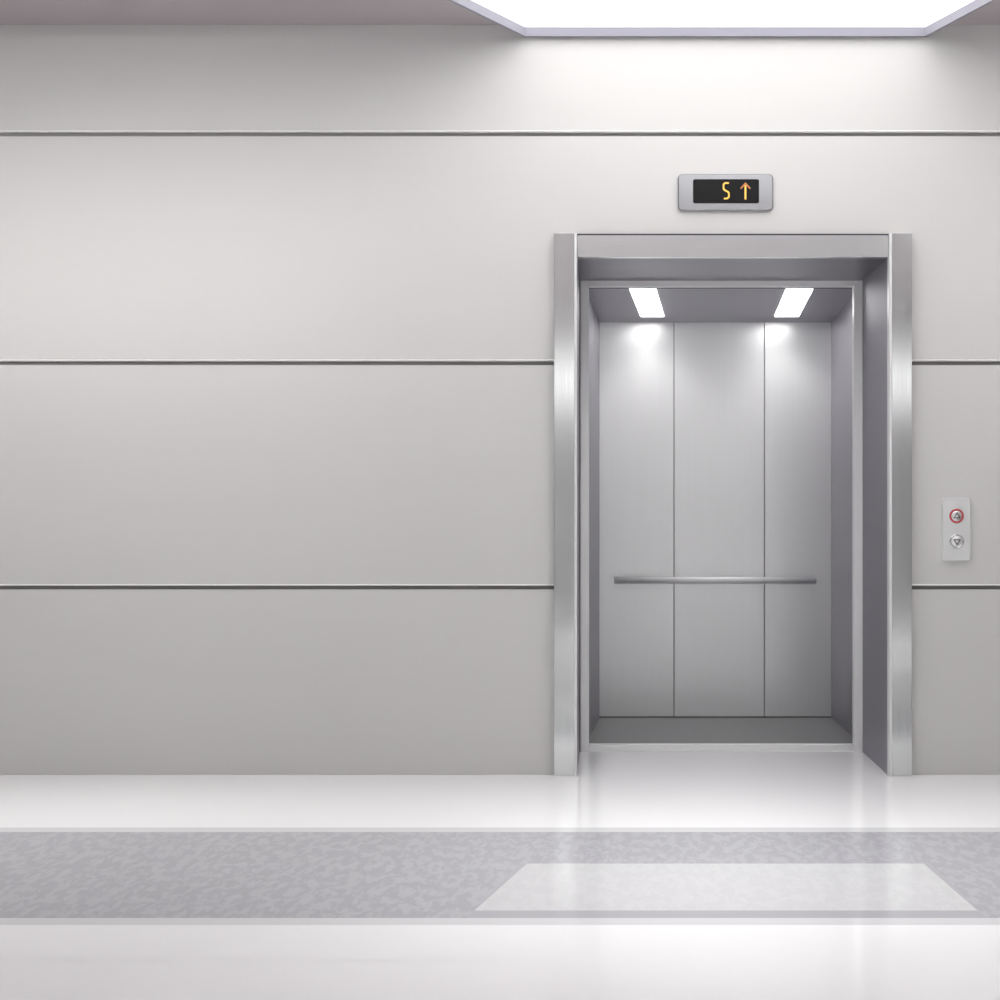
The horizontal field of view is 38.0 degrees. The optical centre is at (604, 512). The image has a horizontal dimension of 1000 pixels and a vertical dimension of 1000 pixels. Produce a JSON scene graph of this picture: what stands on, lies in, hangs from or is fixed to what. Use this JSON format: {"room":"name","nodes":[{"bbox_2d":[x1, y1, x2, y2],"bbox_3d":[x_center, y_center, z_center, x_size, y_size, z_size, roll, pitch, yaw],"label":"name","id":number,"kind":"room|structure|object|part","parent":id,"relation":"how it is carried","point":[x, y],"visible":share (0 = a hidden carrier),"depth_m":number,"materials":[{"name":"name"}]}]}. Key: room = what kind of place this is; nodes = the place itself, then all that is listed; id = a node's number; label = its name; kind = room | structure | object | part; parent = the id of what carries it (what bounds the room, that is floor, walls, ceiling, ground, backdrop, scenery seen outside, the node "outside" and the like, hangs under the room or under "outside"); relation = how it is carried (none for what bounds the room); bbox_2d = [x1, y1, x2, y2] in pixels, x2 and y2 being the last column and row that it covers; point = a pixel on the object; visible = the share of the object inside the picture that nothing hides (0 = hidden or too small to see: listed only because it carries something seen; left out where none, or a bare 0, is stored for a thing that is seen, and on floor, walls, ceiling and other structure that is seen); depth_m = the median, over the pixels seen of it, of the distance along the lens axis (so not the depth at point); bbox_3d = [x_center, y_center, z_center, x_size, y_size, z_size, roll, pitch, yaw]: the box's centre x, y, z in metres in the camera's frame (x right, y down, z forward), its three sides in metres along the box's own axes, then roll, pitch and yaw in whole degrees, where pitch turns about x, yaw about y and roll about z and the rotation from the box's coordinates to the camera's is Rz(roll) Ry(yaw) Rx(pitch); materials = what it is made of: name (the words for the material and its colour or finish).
{"room":"elevator lobby","nodes":[
{"label":"elevator lobby","id":0,"kind":"room"},
{"bbox_2d":[0,25,999,774],"bbox_3d":[-0.500,-0.471,6.078,8.200,3.112,0.164,0,0,0],"label":"wall","id":1,"kind":"structure","parent":0,"point":[277,301],"depth_m":6.00,"materials":[{"name":"grey paint"}]},
{"bbox_3d":[-2.381,0.702,6.009,4.438,0.768,0.018,0,0,0],"label":"wall panel","id":2,"kind":"part","parent":1,"relation":"part of","materials":[{"name":"paint"}]},
{"bbox_3d":[-2.381,-0.159,6.009,4.438,0.908,0.018,0,0,0],"label":"wall panel","id":3,"kind":"part","parent":1,"relation":"part of","materials":[{"name":"paint"}]},
{"bbox_3d":[-2.381,0.298,6.007,4.438,0.007,0.022,0,0,0],"label":"edge trim","id":4,"kind":"part","parent":1,"relation":"part of","materials":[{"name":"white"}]},
{"bbox_3d":[-2.381,-0.634,6.007,4.438,0.007,0.022,0,0,0],"label":"edge trim","id":5,"kind":"part","parent":1,"relation":"part of","materials":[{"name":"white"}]},
{"bbox_3d":[-0.500,-1.100,6.009,8.200,0.927,0.018,0,0,0],"label":"wall panel","id":6,"kind":"part","parent":1,"relation":"part of","materials":[{"name":"paint"}]},
{"bbox_3d":[-0.500,-1.807,6.009,8.200,0.440,0.018,0,0,0],"label":"wall panel","id":7,"kind":"part","parent":1,"relation":"part of","materials":[{"name":"paint"}]},
{"bbox_3d":[-0.500,-1.584,6.007,8.200,0.007,0.022,0,0,0],"label":"edge trim","id":8,"kind":"part","parent":1,"relation":"part of","materials":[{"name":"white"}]},
{"bbox_2d":[678,174,772,210],"bbox_3d":[0.499,-1.328,5.989,0.394,0.151,0.022,0,0,0],"label":"indicator","id":9,"kind":"object","parent":1,"relation":"attached to","point":[696,192],"visible":1,"depth_m":5.98,"materials":[{"name":"silver metal"}]},
{"bbox_2d":[554,233,911,776],"bbox_3d":[0.527,0.016,6.301,1.474,2.339,0.692,0,0,0],"label":"elevator door frame","id":10,"kind":"structure","parent":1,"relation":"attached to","point":[877,268],"depth_m":5.97,"materials":[{"name":"metal"}]},
{"bbox_2d":[589,288,851,748],"bbox_3d":[0.535,0.031,7.186,1.432,2.310,1.075,0,0,0],"label":"cabin","id":11,"kind":"object","parent":10,"relation":"attached to","point":[720,420],"visible":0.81,"depth_m":7.67,"materials":[{"name":"grey metal"}]},
{"bbox_3d":[0.167,0.025,7.680,0.394,2.111,0.014,0,0,0],"label":"panel","id":12,"kind":"part","parent":11,"relation":"part of","materials":[{"name":"metal"}]},
{"bbox_2d":[630,289,663,316],"bbox_3d":[0.211,-1.040,7.163,0.124,0.045,0.682,0,0,6],"label":"light","id":13,"kind":"object","parent":11,"relation":"attached to","point":[643,302],"depth_m":7.16,"materials":[{"name":"white plastic"}]},
{"bbox_3d":[0.579,0.354,7.613,1.064,0.036,0.036,0,0,0],"label":"handrail","id":14,"kind":"part","parent":11,"relation":"part of","materials":[{"name":"silver metal"}]},
{"bbox_3d":[0.586,0.037,7.705,1.311,2.197,0.036,0,0,0],"label":"frame","id":15,"kind":"part","parent":11,"relation":"part of","materials":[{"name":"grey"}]},
{"bbox_3d":[0.606,0.025,7.680,0.475,2.111,0.014,0,0,0],"label":"panel","id":16,"kind":"part","parent":11,"relation":"part of","materials":[{"name":"metal"}]},
{"bbox_3d":[0.528,1.135,6.704,1.284,0.102,0.112,0,0,0],"label":"sill","id":17,"kind":"part","parent":11,"relation":"part of","materials":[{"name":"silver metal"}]},
{"bbox_2d":[774,289,812,316],"bbox_3d":[0.931,-1.040,7.163,0.125,0.045,0.671,0,0,2],"label":"light","id":18,"kind":"object","parent":11,"relation":"attached to","point":[788,302],"depth_m":7.14,"materials":[{"name":"white plastic"}]},
{"bbox_3d":[1.024,0.025,7.680,0.354,2.111,0.014,0,0,0],"label":"panel","id":19,"kind":"part","parent":11,"relation":"part of","materials":[{"name":"metal"}]},
{"bbox_2d":[942,498,969,560],"bbox_3d":[1.455,0.068,5.986,0.116,0.257,0.027,0,0,0],"label":"panel","id":20,"kind":"object","parent":1,"relation":"attached to","point":[955,511],"visible":1,"depth_m":5.98,"materials":[{"name":"silver metal"}]},
{"bbox_3d":[2.412,0.702,6.009,2.376,0.768,0.018,0,0,0],"label":"wall panel","id":21,"kind":"part","parent":1,"relation":"part of","materials":[{"name":"paint"}]},
{"bbox_3d":[2.412,-0.159,6.009,2.376,0.908,0.018,0,0,0],"label":"wall panel","id":22,"kind":"part","parent":1,"relation":"part of","materials":[{"name":"paint"}]},
{"bbox_3d":[2.412,0.298,6.007,2.376,0.007,0.022,0,0,0],"label":"edge trim","id":23,"kind":"part","parent":1,"relation":"part of","materials":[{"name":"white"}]},
{"bbox_3d":[2.412,-0.634,6.007,2.376,0.007,0.022,0,0,0],"label":"edge trim","id":24,"kind":"part","parent":1,"relation":"part of","materials":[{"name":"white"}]},
{"bbox_2d":[0,752,999,999],"bbox_3d":[-0.500,1.136,2.286,8.200,0.100,8.572,0,0,0],"label":"floor","id":25,"kind":"structure","parent":0,"point":[634,875],"depth_m":4.27,"materials":[{"name":"white tile"}]},
{"bbox_2d":[0,0,999,24],"bbox_3d":[-0.500,-1.971,2.080,8.200,0.352,8.160,0,0,0],"label":"ceiling","id":26,"kind":"structure","parent":0,"point":[12,12],"depth_m":5.86,"materials":[{"name":"grey paint"}]},
{"bbox_2d":[449,0,994,36],"bbox_3d":[0.334,-1.997,4.735,3.177,0.055,2.494,0,0,0],"label":"ceiling light","id":27,"kind":"object","parent":26,"relation":"attached to","point":[525,18],"visible":1,"depth_m":5.83,"materials":[{"name":"white plastic"}]},
{"bbox_2d":[472,0,973,26],"bbox_3d":[0.334,-2.013,4.735,3.150,0.012,2.469,0,0,0],"label":"diffuser","id":28,"kind":"object","parent":27,"relation":"attached to","point":[514,13],"depth_m":5.80,"materials":[{"name":"white plastic"}]}
]}

